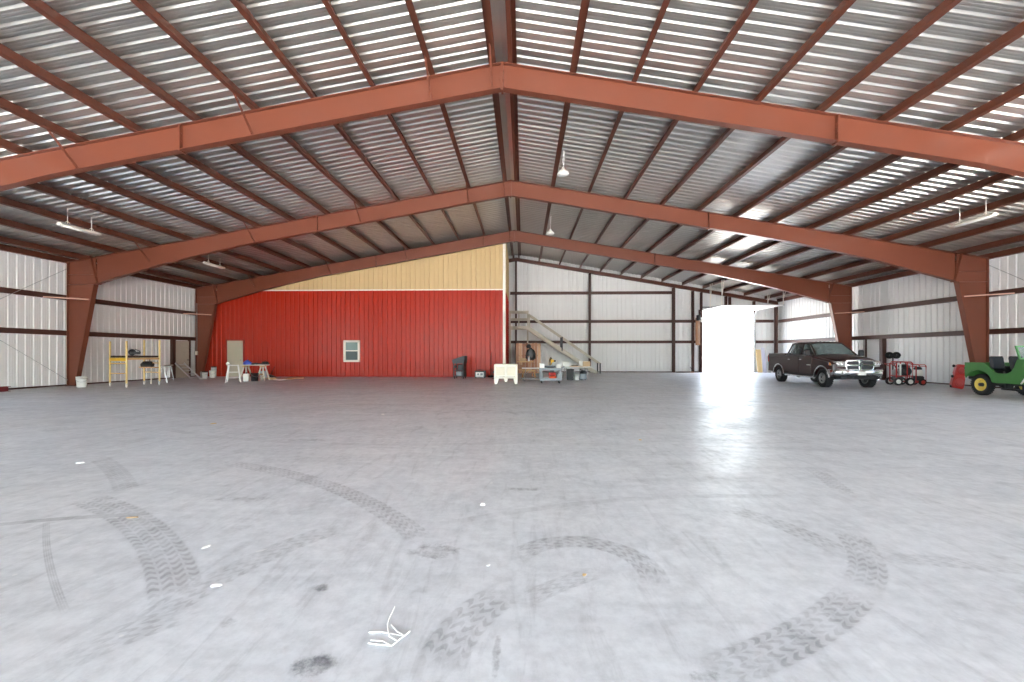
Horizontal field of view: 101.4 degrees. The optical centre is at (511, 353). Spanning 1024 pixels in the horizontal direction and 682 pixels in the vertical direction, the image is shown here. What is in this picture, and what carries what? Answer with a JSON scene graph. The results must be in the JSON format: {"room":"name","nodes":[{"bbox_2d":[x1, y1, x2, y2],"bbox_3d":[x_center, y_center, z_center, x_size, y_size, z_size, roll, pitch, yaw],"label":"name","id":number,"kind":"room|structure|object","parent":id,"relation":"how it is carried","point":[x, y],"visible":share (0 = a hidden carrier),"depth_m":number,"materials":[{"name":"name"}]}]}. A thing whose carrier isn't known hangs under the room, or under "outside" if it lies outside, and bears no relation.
{"room":"warehouse interior","nodes":[
{"label":"warehouse interior","id":0,"kind":"room"},
{"bbox_2d":[0,244,200,387],"bbox_3d":[-19.039,-1.385,10.658,0.030,5.450,41.600,0,0,2],"label":"wall","id":1,"kind":"structure","parent":0,"point":[17,271],"depth_m":17.73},
{"bbox_2d":[0,287,194,315],"bbox_3d":[-18.680,-2.360,19.877,0.180,0.200,22.750,0,0,2],"label":"beam","id":2,"kind":"structure","parent":1,"relation":"attached to","point":[2,289],"depth_m":19.14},
{"bbox_2d":[0,327,194,340],"bbox_3d":[-18.680,-0.880,19.877,0.180,0.200,22.750,0,0,2],"label":"beam","id":3,"kind":"structure","parent":1,"relation":"attached to","point":[2,329],"depth_m":18.83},
{"bbox_2d":[0,244,201,288],"bbox_3d":[-18.925,-3.927,10.640,0.160,0.220,41.570,0,0,2],"label":"strut","id":4,"kind":"object","parent":1,"relation":"attached to","point":[6,248],"visible":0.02,"depth_m":17.24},
{"bbox_2d":[8,376,194,389],"bbox_3d":[-18.752,1.310,19.979,0.050,0.060,22.950,0,0,2],"label":"baseboard","id":5,"kind":"structure","parent":1,"relation":"attached to","point":[191,376],"depth_m":18.66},
{"bbox_2d":[170,340,190,378],"bbox_3d":[-18.597,0.280,23.561,0.170,2.120,1.280,0,0,2],"label":"door","id":6,"kind":"structure","parent":1,"relation":"in","point":[180,351],"depth_m":23.46,"materials":[{"name":"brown metal"}]},
{"bbox_2d":[205,243,508,376],"bbox_3d":[-9.417,-2.752,27.784,18.260,8.185,6.250,0,0,2],"label":"wall","id":7,"kind":"structure","parent":0,"point":[411,318],"depth_m":24.66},
{"bbox_2d":[226,339,244,376],"bbox_3d":[-16.398,0.235,24.806,1.100,2.210,0.175,0,0,2],"label":"door","id":8,"kind":"structure","parent":7,"relation":"in","point":[235,348],"depth_m":24.81,"materials":[{"name":"wood"}]},
{"bbox_2d":[343,340,359,361],"bbox_3d":[-9.430,-0.170,24.663,0.960,1.280,0.090,0,0,2],"label":"window","id":9,"kind":"structure","parent":7,"relation":"in","point":[351,348],"depth_m":24.66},
{"bbox_2d":[0,372,1023,681],"bbox_3d":[-0.085,1.465,10.181,37.990,0.250,41.650,0,0,2],"label":"floor","id":10,"kind":"structure","parent":0,"point":[757,527],"depth_m":3.11,"materials":[{"name":"concrete"}]},
{"bbox_2d":[0,386,10,391],"bbox_3d":[-18.211,1.250,13.047,0.200,0.180,4.120,0,0,2],"label":"bar","id":11,"kind":"object","parent":10,"relation":"on","point":[2,388],"visible":1,"depth_m":14.96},
{"bbox_2d":[75,376,87,386],"bbox_3d":[-17.416,1.125,16.967,0.358,0.430,0.350,0,0,-39],"label":"bucket","id":12,"kind":"object","parent":10,"relation":"on","point":[81,381],"visible":0.97,"depth_m":16.86,"materials":[{"name":"white plastic"}]},
{"bbox_2d":[109,340,160,386],"bbox_3d":[-15.814,0.365,17.643,1.361,1.950,1.424,0,0,20],"label":"scaffold","id":13,"kind":"object","parent":10,"relation":"on","point":[126,357],"visible":0.98,"depth_m":17.29,"materials":[{"name":"yellow"}]},
{"bbox_2d":[128,349,140,355],"bbox_3d":[-15.663,-0.066,17.385,0.441,0.272,0.180,0,0,-27],"label":"saw","id":14,"kind":"object","parent":13,"relation":"on","point":[131,352],"visible":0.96,"depth_m":17.32,"materials":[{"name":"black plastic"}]},
{"bbox_2d":[140,360,153,366],"bbox_3d":[-15.872,0.391,18.247,0.440,0.339,0.220,0,0,-10],"label":"tool bag","id":15,"kind":"object","parent":13,"relation":"on","point":[149,363],"visible":0.92,"depth_m":18.17,"materials":[{"name":"fabric"}]},
{"bbox_2d":[150,339,152,383],"bbox_3d":[-16.119,0.320,18.754,0.039,2.005,0.272,0,0,-29],"label":"pole","id":16,"kind":"object","parent":10,"relation":"on","point":[152,339],"visible":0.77,"depth_m":18.76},
{"bbox_2d":[158,365,174,382],"bbox_3d":[-16.767,0.941,20.351,0.350,0.803,2.200,0,0,-30],"label":"sawhorse","id":17,"kind":"object","parent":10,"relation":"on","point":[162,366],"visible":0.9,"depth_m":20.00,"materials":[{"name":"wood"}]},
{"bbox_2d":[175,362,200,378],"bbox_3d":[-17.623,0.905,22.775,1.436,0.875,0.461,0,0,23],"label":"ladder","id":18,"kind":"object","parent":10,"relation":"on","point":[184,362],"visible":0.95,"depth_m":22.77,"materials":[{"name":"metal"}]},
{"bbox_2d":[202,371,207,377],"bbox_3d":[-17.222,1.155,23.514,0.277,0.370,0.285,0,0,23],"label":"bucket","id":19,"kind":"object","parent":10,"relation":"on","point":[204,373],"visible":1,"depth_m":23.42,"materials":[{"name":"white plastic"}]},
{"bbox_2d":[209,370,215,377],"bbox_3d":[-16.899,1.135,23.656,0.327,0.410,0.318,0,0,-25],"label":"bucket","id":20,"kind":"object","parent":10,"relation":"on","point":[212,373],"visible":1,"depth_m":23.56,"materials":[{"name":"white plastic"}]},
{"bbox_2d":[225,365,240,382],"bbox_3d":[-13.238,0.930,19.927,0.653,0.830,0.589,0,0,-30],"label":"step ladder","id":21,"kind":"object","parent":10,"relation":"on","point":[228,372],"visible":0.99,"depth_m":19.81,"materials":[{"name":"white plastic"}]},
{"bbox_2d":[243,372,249,380],"bbox_3d":[-13.059,1.125,20.603,0.240,0.430,0.200,0,0,-16],"label":"jug","id":22,"kind":"object","parent":10,"relation":"on","point":[246,377],"visible":0.96,"depth_m":20.52,"materials":[{"name":"white plastic"}]},
{"bbox_2d":[238,364,269,380],"bbox_3d":[-12.940,0.940,21.083,1.259,0.820,0.571,0,0,-5],"label":"bench","id":23,"kind":"object","parent":10,"relation":"on","point":[260,365],"visible":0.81,"depth_m":20.95,"materials":[{"name":"paint"}]},
{"bbox_2d":[250,373,258,380],"bbox_3d":[-12.705,1.140,20.693,0.356,0.400,0.369,0,0,22],"label":"bucket","id":24,"kind":"object","parent":10,"relation":"on","point":[254,376],"visible":0.91,"depth_m":20.56,"materials":[{"name":"black plastic"}]},
{"bbox_2d":[368,606,409,646],"bbox_3d":[-0.576,1.334,2.054,0.189,0.011,0.288,0,0,17],"label":"twine","id":25,"kind":"object","parent":10,"relation":"on","point":[388,632],"visible":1,"depth_m":1.99,"materials":[{"name":"white fabric"}]},
{"bbox_2d":[452,356,466,378],"bbox_3d":[-2.833,0.720,22.709,0.699,1.240,0.610,0,0,8],"label":"machine","id":26,"kind":"object","parent":10,"relation":"on","point":[461,361],"visible":1,"depth_m":22.49,"materials":[{"name":"grey metal"}]},
{"bbox_2d":[452,356,466,363],"bbox_3d":[-2.830,0.310,22.724,0.699,0.420,0.580,0,0,8],"label":"hood","id":27,"kind":"object","parent":26,"relation":"attached to","point":[461,360],"depth_m":22.44,"materials":[{"name":"grey metal"}]},
{"bbox_2d":[475,371,485,377],"bbox_3d":[-1.764,1.103,23.287,0.600,0.474,0.395,0,0,2],"label":"charger","id":28,"kind":"object","parent":10,"relation":"on","point":[478,374],"visible":0.98,"depth_m":23.11,"materials":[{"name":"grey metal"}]},
{"bbox_2d":[494,364,517,383],"bbox_3d":[-0.271,0.897,19.213,1.060,0.885,0.962,0,0,0],"label":"bin","id":29,"kind":"object","parent":10,"relation":"on","point":[501,371],"visible":1,"depth_m":18.73,"materials":[{"name":"beige plastic"}]},
{"bbox_2d":[0,43,1023,191],"bbox_3d":[-0.086,-2.879,10.140,37.563,8.438,1.706,0,0,2],"label":"frame","id":30,"kind":"object","parent":10,"relation":"on","point":[987,153],"visible":1,"depth_m":10.23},
{"bbox_2d":[539,0,589,260],"bbox_3d":[1.491,-6.909,10.099,0.200,0.236,41.570,0,0,2],"label":"roof purlin","id":31,"kind":"structure","parent":30,"relation":"attached to","point":[584,6],"depth_m":11.38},
{"bbox_2d":[557,150,568,176],"bbox_3d":[1.712,-6.385,14.010,0.400,0.850,0.400,0,0,2],"label":"light","id":32,"kind":"object","parent":31,"relation":"hanging from","point":[563,172],"visible":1,"depth_m":13.94,"materials":[{"name":"white plastic"}]},
{"bbox_2d":[600,0,855,271],"bbox_3d":[5.939,-6.137,9.981,0.200,0.236,41.570,0,0,2],"label":"roof purlin","id":33,"kind":"structure","parent":30,"relation":"attached to","point":[844,5],"depth_m":9.29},
{"bbox_2d":[515,261,516,363],"bbox_3d":[0.292,-2.719,30.633,0.130,8.118,0.240,0,0,2],"label":"wall post","id":34,"kind":"object","parent":10,"relation":"on","point":[515,261],"visible":0.64,"depth_m":30.51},
{"bbox_2d":[183,227,864,376],"bbox_3d":[0.279,-2.879,23.935,37.563,8.438,1.706,0,0,2],"label":"frame","id":35,"kind":"object","parent":10,"relation":"on","point":[207,298],"visible":0.97,"depth_m":24.02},
{"bbox_2d":[195,303,197,354],"bbox_3d":[-18.336,-1.450,24.364,0.110,3.020,0.100,0,0,2],"label":"conduit","id":36,"kind":"object","parent":35,"relation":"attached to","point":[196,351],"visible":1,"depth_m":24.38,"materials":[{"name":"metal"}]},
{"bbox_2d":[516,343,540,375],"bbox_3d":[0.996,0.328,25.513,1.540,2.025,0.760,0,0,2],"label":"wooden board","id":37,"kind":"object","parent":10,"relation":"on","point":[521,349],"visible":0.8,"depth_m":25.78,"materials":[{"name":"brown wood"}]},
{"bbox_2d":[526,348,535,359],"bbox_3d":[1.141,-0.010,25.679,0.625,0.740,0.146,0,0,2],"label":"jacket","id":38,"kind":"object","parent":37,"relation":"hanging from","point":[530,352],"visible":0.94,"depth_m":25.63,"materials":[{"name":"black fabric"}]},
{"bbox_2d":[43,173,1014,385],"bbox_3d":[0.097,-2.879,17.038,37.563,8.438,1.706,0,0,2],"label":"frame","id":39,"kind":"object","parent":10,"relation":"on","point":[969,274],"visible":0.94,"depth_m":17.11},
{"bbox_2d":[0,340,66,379],"bbox_3d":[-18.630,-1.227,14.199,0.020,4.648,6.610,0,0,2],"label":"cable","id":40,"kind":"object","parent":39,"relation":"attached to","point":[0,340],"visible":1,"depth_m":16.22,"materials":[{"name":"metal"}]},
{"bbox_2d":[1,269,65,298],"bbox_3d":[-18.690,-1.252,14.200,0.020,4.598,6.610,0,0,2],"label":"cable","id":41,"kind":"object","parent":39,"relation":"attached to","point":[65,269],"visible":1,"depth_m":16.28,"materials":[{"name":"metal"}]},
{"bbox_2d":[521,370,536,379],"bbox_3d":[0.884,1.094,22.034,0.780,0.508,0.418,0,0,-4],"label":"sawhorse","id":42,"kind":"object","parent":10,"relation":"on","point":[523,371],"visible":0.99,"depth_m":21.99,"materials":[{"name":"brown wood"}]},
{"bbox_2d":[539,366,564,383],"bbox_3d":[1.816,0.951,19.111,1.137,0.778,0.600,0,0,0],"label":"utility cart","id":43,"kind":"object","parent":10,"relation":"on","point":[541,379],"visible":0.97,"depth_m":18.81,"materials":[{"name":"grey plastic"}]},
{"bbox_2d":[544,357,555,367],"bbox_3d":[1.747,0.421,19.111,0.520,0.557,0.397,0,0,-1],"label":"saw","id":44,"kind":"object","parent":43,"relation":"on","point":[551,360],"visible":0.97,"depth_m":19.12,"materials":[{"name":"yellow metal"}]},
{"bbox_2d":[539,368,561,369],"bbox_3d":[1.747,0.685,19.110,1.000,0.110,0.600,0,0,0],"label":"tray","id":45,"kind":"object","parent":43,"relation":"on","point":[539,368],"depth_m":18.81,"materials":[{"name":"grey plastic"}]},
{"bbox_2d":[539,378,561,380],"bbox_3d":[1.747,1.145,19.110,1.000,0.110,0.600,0,0,0],"label":"tray","id":46,"kind":"object","parent":43,"relation":"on","point":[541,379],"depth_m":18.81,"materials":[{"name":"grey plastic"}]},
{"bbox_2d":[509,311,600,373],"bbox_3d":[2.966,-0.820,29.332,6.336,4.320,1.140,0,0,2],"label":"staircase","id":47,"kind":"structure","parent":10,"relation":"on","point":[528,328],"depth_m":28.84,"materials":[{"name":"grey paint"}]},
{"bbox_2d":[566,369,573,379],"bbox_3d":[2.995,1.060,21.678,0.400,0.560,0.360,0,0,2],"label":"trash can","id":48,"kind":"object","parent":10,"relation":"on","point":[570,372],"visible":0.79,"depth_m":21.53,"materials":[{"name":"black plastic"}]},
{"bbox_2d":[561,366,590,379],"bbox_3d":[3.294,0.991,21.620,1.480,0.702,0.760,0,0,-2],"label":"folding table","id":49,"kind":"object","parent":10,"relation":"on","point":[566,367],"visible":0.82,"depth_m":21.31,"materials":[{"name":"white plastic"}]},
{"bbox_2d":[580,369,586,379],"bbox_3d":[3.666,1.051,21.573,0.358,0.578,0.443,0,0,6],"label":"shop vacuum","id":50,"kind":"object","parent":10,"relation":"on","point":[583,374],"visible":0.96,"depth_m":21.40,"materials":[{"name":"grey plastic"}]},
{"bbox_2d":[588,273,590,371],"bbox_3d":[5.650,-2.256,30.491,0.150,7.192,0.240,0,0,2],"label":"wall post","id":51,"kind":"object","parent":10,"relation":"on","point":[589,274],"visible":1,"depth_m":30.37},
{"bbox_2d":[672,287,674,372],"bbox_3d":[11.688,-1.732,30.331,0.170,6.144,0.240,0,0,2],"label":"wall post","id":52,"kind":"object","parent":10,"relation":"on","point":[673,288],"visible":1,"depth_m":30.21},
{"bbox_2d":[516,258,778,304],"bbox_3d":[9.752,-5.300,30.502,18.900,3.519,0.200,0,0,2],"label":"rafter","id":53,"kind":"object","parent":52,"relation":"on","point":[517,259],"visible":0.93,"depth_m":30.48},
{"bbox_2d":[691,291,693,371],"bbox_3d":[13.067,-1.612,30.294,0.120,5.904,0.240,0,0,2],"label":"wall post","id":54,"kind":"object","parent":10,"relation":"on","point":[692,292],"visible":0.83,"depth_m":30.34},
{"bbox_2d":[700,292,702,372],"bbox_3d":[13.667,-1.560,30.279,0.100,5.800,0.240,0,0,2],"label":"wall post","id":55,"kind":"object","parent":10,"relation":"on","point":[701,293],"visible":1,"depth_m":30.16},
{"bbox_2d":[695,318,699,344],"bbox_3d":[13.374,-1.625,30.166,0.340,1.970,0.040,0,0,2],"label":"board","id":56,"kind":"object","parent":55,"relation":"attached to","point":[697,322],"visible":1,"depth_m":30.15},
{"bbox_2d":[756,350,762,372],"bbox_3d":[17.786,0.511,30.173,0.340,1.664,0.306,0,0,2],"label":"leaning board","id":57,"kind":"object","parent":10,"relation":"on","point":[758,352],"visible":1,"depth_m":30.15,"materials":[{"name":"brown wood"}]},
{"bbox_2d":[761,348,766,372],"bbox_3d":[18.126,0.442,30.175,0.220,1.802,0.328,0,0,2],"label":"leaning board","id":58,"kind":"object","parent":10,"relation":"on","point":[762,349],"visible":1,"depth_m":30.15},
{"bbox_2d":[774,307,777,372],"bbox_3d":[18.985,-1.099,30.137,0.140,4.877,0.240,0,0,2],"label":"wall post","id":59,"kind":"object","parent":10,"relation":"on","point":[775,308],"visible":0.71,"depth_m":30.20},
{"bbox_2d":[768,341,883,387],"bbox_3d":[13.674,0.400,18.713,2.300,1.888,5.582,0,0,7],"label":"pickup truck","id":60,"kind":"object","parent":10,"relation":"on","point":[823,366],"visible":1,"depth_m":17.28,"materials":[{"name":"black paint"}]},
{"bbox_2d":[804,350,811,355],"bbox_3d":[12.522,-0.043,17.726,0.258,0.255,0.146,0,0,7],"label":"mirror","id":61,"kind":"object","parent":60,"relation":"attached to","point":[807,352],"depth_m":17.72,"materials":[{"name":"black plastic"}]},
{"bbox_2d":[818,354,875,361],"bbox_3d":[13.441,0.167,16.841,1.528,0.355,1.274,0,0,7],"label":"hood","id":62,"kind":"object","parent":60,"relation":"attached to","point":[832,357],"depth_m":16.55,"materials":[{"name":"brown paint"}]},
{"bbox_2d":[845,360,874,369],"bbox_3d":[13.347,0.435,16.125,1.056,0.400,0.223,0,0,2],"label":"grille","id":63,"kind":"object","parent":60,"relation":"attached to","point":[849,364],"depth_m":16.07,"materials":[{"name":"silver metal"}]},
{"bbox_2d":[857,350,863,355],"bbox_3d":[14.548,-0.043,17.473,0.258,0.255,0.146,0,0,7],"label":"mirror","id":64,"kind":"object","parent":60,"relation":"attached to","point":[860,352],"depth_m":17.46,"materials":[{"name":"black plastic"}]},
{"bbox_2d":[885,352,900,369],"bbox_3d":[17.673,0.621,19.427,0.590,1.438,0.400,0,0,44],"label":"hose reel","id":65,"kind":"object","parent":10,"relation":"on","point":[889,355],"visible":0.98,"depth_m":19.42,"materials":[{"name":"black rubber"}]},
{"bbox_2d":[884,361,914,385],"bbox_3d":[16.676,0.825,18.079,0.850,1.030,0.590,0,0,11],"label":"washer","id":66,"kind":"object","parent":10,"relation":"on","point":[898,375],"visible":1,"depth_m":17.90,"materials":[{"name":"red paint"}]},
{"bbox_2d":[909,364,926,385],"bbox_3d":[17.464,0.890,18.044,0.420,0.900,0.520,0,0,7],"label":"pump","id":67,"kind":"object","parent":10,"relation":"on","point":[918,377],"visible":0.83,"depth_m":17.91,"materials":[{"name":"red paint"}]},
{"bbox_2d":[949,364,964,388],"bbox_3d":[17.169,0.867,16.130,0.503,0.948,0.414,0,0,33],"label":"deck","id":68,"kind":"object","parent":10,"relation":"on","point":[957,380],"visible":0.98,"depth_m":16.02,"materials":[{"name":"red paint"}]},
{"bbox_2d":[965,346,1023,394],"bbox_3d":[15.776,0.547,12.592,1.577,1.594,3.050,0,0,9],"label":"utility vehicle","id":69,"kind":"object","parent":10,"relation":"on","point":[985,376],"visible":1,"depth_m":13.39,"materials":[{"name":"green paint"}]},
{"bbox_2d":[965,359,1023,384],"bbox_3d":[15.874,0.530,13.088,1.530,0.740,1.880,0,0,9],"label":"tub","id":70,"kind":"object","parent":69,"relation":"in","point":[995,371],"depth_m":13.37,"materials":[{"name":"green paint"}]},
{"bbox_3d":[-0.635,-2.879,-10.553,37.563,8.438,1.706,0,0,2],"label":"frame","id":71,"kind":"object","parent":10,"relation":"on","visible":0},
{"bbox_2d":[0,236,216,288],"bbox_3d":[-18.281,-4.079,10.623,0.200,0.236,41.570,0,0,2],"label":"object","id":72,"kind":"structure","parent":71,"relation":"on","point":[6,240],"depth_m":16.99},
{"bbox_2d":[0,218,237,280],"bbox_3d":[-16.799,-4.336,10.584,0.200,0.236,41.570,0,0,2],"label":"roof purlin","id":73,"kind":"structure","parent":71,"relation":"on","point":[5,222],"depth_m":16.13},
{"bbox_2d":[0,196,262,276],"bbox_3d":[-15.316,-4.594,10.544,0.200,0.236,41.570,0,0,2],"label":"roof purlin","id":74,"kind":"structure","parent":71,"relation":"on","point":[4,201],"depth_m":15.06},
{"bbox_2d":[24,183,285,271],"bbox_3d":[-13.834,-4.851,10.505,0.200,0.236,41.570,0,0,2],"label":"roof purlin","id":75,"kind":"structure","parent":71,"relation":"on","point":[36,186],"depth_m":14.72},
{"bbox_2d":[0,138,311,267],"bbox_3d":[-12.351,-5.108,10.466,0.200,0.236,41.570,0,0,2],"label":"roof purlin","id":76,"kind":"structure","parent":71,"relation":"on","point":[5,144],"depth_m":13.93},
{"bbox_2d":[0,97,334,262],"bbox_3d":[-10.868,-5.365,10.427,0.200,0.236,41.570,0,0,2],"label":"roof purlin","id":77,"kind":"structure","parent":71,"relation":"on","point":[11,107],"depth_m":12.39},
{"bbox_2d":[0,43,360,258],"bbox_3d":[-9.386,-5.623,10.387,0.200,0.236,41.570,0,0,2],"label":"roof purlin","id":78,"kind":"structure","parent":71,"relation":"on","point":[6,53],"depth_m":9.80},
{"bbox_2d":[21,0,384,253],"bbox_3d":[-7.904,-5.880,10.348,0.200,0.236,41.570,0,0,2],"label":"roof purlin","id":79,"kind":"structure","parent":71,"relation":"on","point":[41,7],"depth_m":8.97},
{"bbox_2d":[130,0,409,248],"bbox_3d":[-6.421,-6.137,10.309,0.200,0.236,41.570,0,0,2],"label":"roof purlin","id":80,"kind":"structure","parent":71,"relation":"on","point":[144,6],"depth_m":9.29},
{"bbox_2d":[230,0,434,244],"bbox_3d":[-4.939,-6.395,10.270,0.200,0.236,41.570,0,0,2],"label":"roof purlin","id":81,"kind":"structure","parent":71,"relation":"on","point":[238,4],"depth_m":9.58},
{"bbox_2d":[321,0,459,239],"bbox_3d":[-3.456,-6.652,10.230,0.200,0.236,41.570,0,0,2],"label":"roof purlin","id":82,"kind":"structure","parent":71,"relation":"on","point":[327,4],"depth_m":9.84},
{"bbox_2d":[405,0,485,234],"bbox_3d":[-1.974,-6.909,10.191,0.200,0.236,41.570,0,0,2],"label":"roof purlin","id":83,"kind":"structure","parent":71,"relation":"on","point":[409,3],"depth_m":10.14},
{"bbox_2d":[481,0,513,257],"bbox_3d":[-0.491,-7.167,10.152,0.200,0.236,41.570,0,0,2],"label":"roof purlin","id":84,"kind":"structure","parent":71,"relation":"on","point":[486,6],"depth_m":12.01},
{"bbox_2d":[491,0,517,254],"bbox_3d":[-0.245,-7.322,10.010,0.320,0.028,41.900,0,0,2],"label":"trim","id":85,"kind":"structure","parent":71,"relation":"on","point":[498,8],"depth_m":12.21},
{"bbox_2d":[505,0,520,257],"bbox_3d":[0.009,-7.167,10.138,0.200,0.236,41.570,0,0,2],"label":"roof purlin","id":86,"kind":"structure","parent":71,"relation":"on","point":[509,4],"depth_m":11.96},
{"bbox_2d":[559,0,669,264],"bbox_3d":[2.974,-6.652,10.060,0.200,0.236,41.570,0,0,2],"label":"roof purlin","id":87,"kind":"structure","parent":71,"relation":"on","point":[665,3],"depth_m":9.86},
{"bbox_2d":[579,0,758,267],"bbox_3d":[4.456,-6.395,10.020,0.200,0.236,41.570,0,0,2],"label":"roof purlin","id":88,"kind":"structure","parent":71,"relation":"on","point":[750,6],"depth_m":9.61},
{"bbox_2d":[620,0,961,274],"bbox_3d":[7.421,-5.880,9.942,0.200,0.236,41.570,0,0,2],"label":"roof purlin","id":89,"kind":"structure","parent":71,"relation":"on","point":[945,6],"depth_m":8.96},
{"bbox_2d":[641,21,1023,277],"bbox_3d":[8.903,-5.623,9.903,0.200,0.236,41.570,0,0,2],"label":"roof purlin","id":90,"kind":"structure","parent":71,"relation":"on","point":[1017,31],"depth_m":9.25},
{"bbox_2d":[682,128,1023,284],"bbox_3d":[11.868,-5.108,9.824,0.200,0.236,41.570,0,0,2],"label":"roof purlin","id":91,"kind":"structure","parent":71,"relation":"on","point":[1019,135],"depth_m":13.72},
{"bbox_2d":[702,173,1013,288],"bbox_3d":[13.351,-4.851,9.785,0.200,0.236,41.570,0,0,2],"label":"roof purlin","id":92,"kind":"structure","parent":71,"relation":"on","point":[998,177],"depth_m":14.15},
{"bbox_2d":[723,192,1023,291],"bbox_3d":[14.833,-4.594,9.745,0.200,0.236,41.570,0,0,2],"label":"roof purlin","id":93,"kind":"structure","parent":71,"relation":"on","point":[1019,197],"depth_m":14.98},
{"bbox_2d":[743,215,1023,295],"bbox_3d":[16.316,-4.336,9.706,0.200,0.236,41.570,0,0,2],"label":"roof purlin","id":94,"kind":"structure","parent":71,"relation":"on","point":[1020,219],"depth_m":15.93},
{"bbox_2d":[764,234,1023,298],"bbox_3d":[17.798,-4.079,9.667,0.200,0.236,41.570,0,0,2],"label":"roof purlin","id":95,"kind":"structure","parent":71,"relation":"on","point":[1019,238],"depth_m":16.80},
{"bbox_2d":[0,0,1023,297],"bbox_3d":[-0.087,-5.690,10.106,38.190,3.380,42.100,0,0,2],"label":"ceiling","id":96,"kind":"structure","parent":0,"point":[690,33],"depth_m":10.44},
{"bbox_2d":[56,208,100,235],"bbox_3d":[-14.258,-4.372,13.833,0.200,0.621,1.250,0,0,2],"label":"strip light","id":97,"kind":"object","parent":96,"relation":"hanging from","point":[67,225],"visible":1,"depth_m":13.71,"materials":[{"name":"white metal"}]},
{"bbox_2d":[203,255,225,268],"bbox_3d":[-14.224,-4.420,20.034,0.200,0.478,1.250,0,0,2],"label":"strip light","id":98,"kind":"object","parent":96,"relation":"hanging from","point":[204,262],"visible":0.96,"depth_m":19.88,"materials":[{"name":"white metal"}]},
{"bbox_2d":[661,83,1023,281],"bbox_3d":[10.386,-5.365,9.863,0.200,0.236,41.570,0,0,2],"label":"roof purlin","id":99,"kind":"structure","parent":96,"relation":"attached to","point":[1018,91],"depth_m":11.96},
{"bbox_2d":[948,197,998,227],"bbox_3d":[14.095,-4.343,12.831,0.200,0.625,1.250,0,0,2],"label":"strip light","id":100,"kind":"object","parent":96,"relation":"hanging from","point":[993,214],"visible":1,"depth_m":12.68,"materials":[{"name":"white metal"}]},
{"bbox_2d":[508,255,778,371],"bbox_3d":[0.466,-3.015,30.963,37.890,8.710,0.030,0,0,2],"label":"wall","id":101,"kind":"structure","parent":0,"point":[530,277],"depth_m":30.77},
{"bbox_2d":[510,291,671,294],"bbox_3d":[5.791,-4.470,30.707,11.850,0.200,0.180,0,0,2],"label":"beam","id":102,"kind":"structure","parent":101,"relation":"attached to","point":[573,292],"depth_m":30.63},
{"bbox_2d":[537,371,665,371],"bbox_3d":[6.732,1.310,30.757,13.830,0.060,0.050,0,0,2],"label":"baseboard","id":103,"kind":"structure","parent":101,"relation":"attached to","point":[537,371],"depth_m":30.70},
{"bbox_2d":[511,320,694,322],"bbox_3d":[6.770,-2.380,30.681,13.810,0.200,0.180,0,0,2],"label":"beam","id":104,"kind":"structure","parent":101,"relation":"attached to","point":[531,321],"depth_m":30.58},
{"bbox_2d":[511,340,694,342],"bbox_3d":[6.770,-0.880,30.681,13.810,0.200,0.180,0,0,2],"label":"beam","id":105,"kind":"structure","parent":101,"relation":"attached to","point":[689,341],"depth_m":30.58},
{"bbox_2d":[699,310,754,371],"bbox_3d":[15.639,-0.940,30.526,4.050,4.560,0.120,0,0,2],"label":"door frame","id":106,"kind":"structure","parent":101,"relation":"in","point":[699,310],"depth_m":30.43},
{"bbox_2d":[700,280,785,372],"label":"door","id":107,"kind":"structure","parent":106,"relation":"attached to","point":[721,307],"depth_m":28.74,"materials":[{"name":"metal"}]},
{"bbox_2d":[755,340,773,342],"bbox_3d":[18.271,-0.880,30.377,1.280,0.200,0.180,0,0,2],"label":"beam","id":108,"kind":"structure","parent":101,"relation":"attached to","point":[757,341],"depth_m":30.29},
{"bbox_2d":[755,320,773,322],"bbox_3d":[18.271,-2.380,30.377,1.280,0.200,0.180,0,0,2],"label":"beam","id":109,"kind":"structure","parent":101,"relation":"attached to","point":[757,321],"depth_m":30.30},
{"bbox_2d":[696,315,703,321],"bbox_3d":[13.480,-1.749,30.008,0.480,2.081,0.250,0,0,2],"label":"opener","id":110,"kind":"object","parent":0,"point":[698,317],"visible":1,"depth_m":29.90,"materials":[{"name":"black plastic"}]},
{"bbox_2d":[779,246,1023,386],"bbox_3d":[18.867,-1.358,9.653,0.030,5.396,41.600,0,0,2],"label":"wall","id":111,"kind":"structure","parent":0,"point":[938,354],"depth_m":19.47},
{"bbox_2d":[865,339,885,379],"bbox_3d":[19.097,0.260,22.092,0.230,2.160,1.260,0,0,2],"label":"door","id":112,"kind":"structure","parent":111,"relation":"in","point":[875,349],"depth_m":21.97,"materials":[{"name":"metal"}]},
{"bbox_2d":[777,246,1023,301],"bbox_3d":[18.752,-3.873,9.642,0.160,0.220,41.570,0,0,2],"label":"strut","id":113,"kind":"object","parent":111,"relation":"attached to","point":[1016,250],"visible":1,"depth_m":20.46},
{"bbox_2d":[778,327,1023,342],"bbox_3d":[18.997,-0.880,18.878,0.180,0.200,22.750,0,0,2],"label":"beam","id":114,"kind":"structure","parent":111,"relation":"attached to","point":[1003,330],"depth_m":19.82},
{"bbox_2d":[778,287,1023,322],"bbox_3d":[18.997,-2.360,18.878,0.180,0.200,22.750,0,0,2],"label":"beam","id":115,"kind":"structure","parent":111,"relation":"attached to","point":[1016,290],"depth_m":20.02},
{"bbox_2d":[927,382,1014,388],"bbox_3d":[18.955,1.310,14.483,0.050,0.060,13.960,0,0,2],"label":"baseboard","id":116,"kind":"structure","parent":111,"relation":"attached to","point":[927,382],"depth_m":18.45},
{"label":"outside","id":117,"kind":"structure","parent":0,"visible":0},
{"bbox_2d":[703,356,878,379],"bbox_3d":[0.000,1.500,0.000,520.000,0.280,520.000,0,0,2],"label":"ground","id":118,"kind":"structure","parent":117,"point":[710,363],"depth_m":54.30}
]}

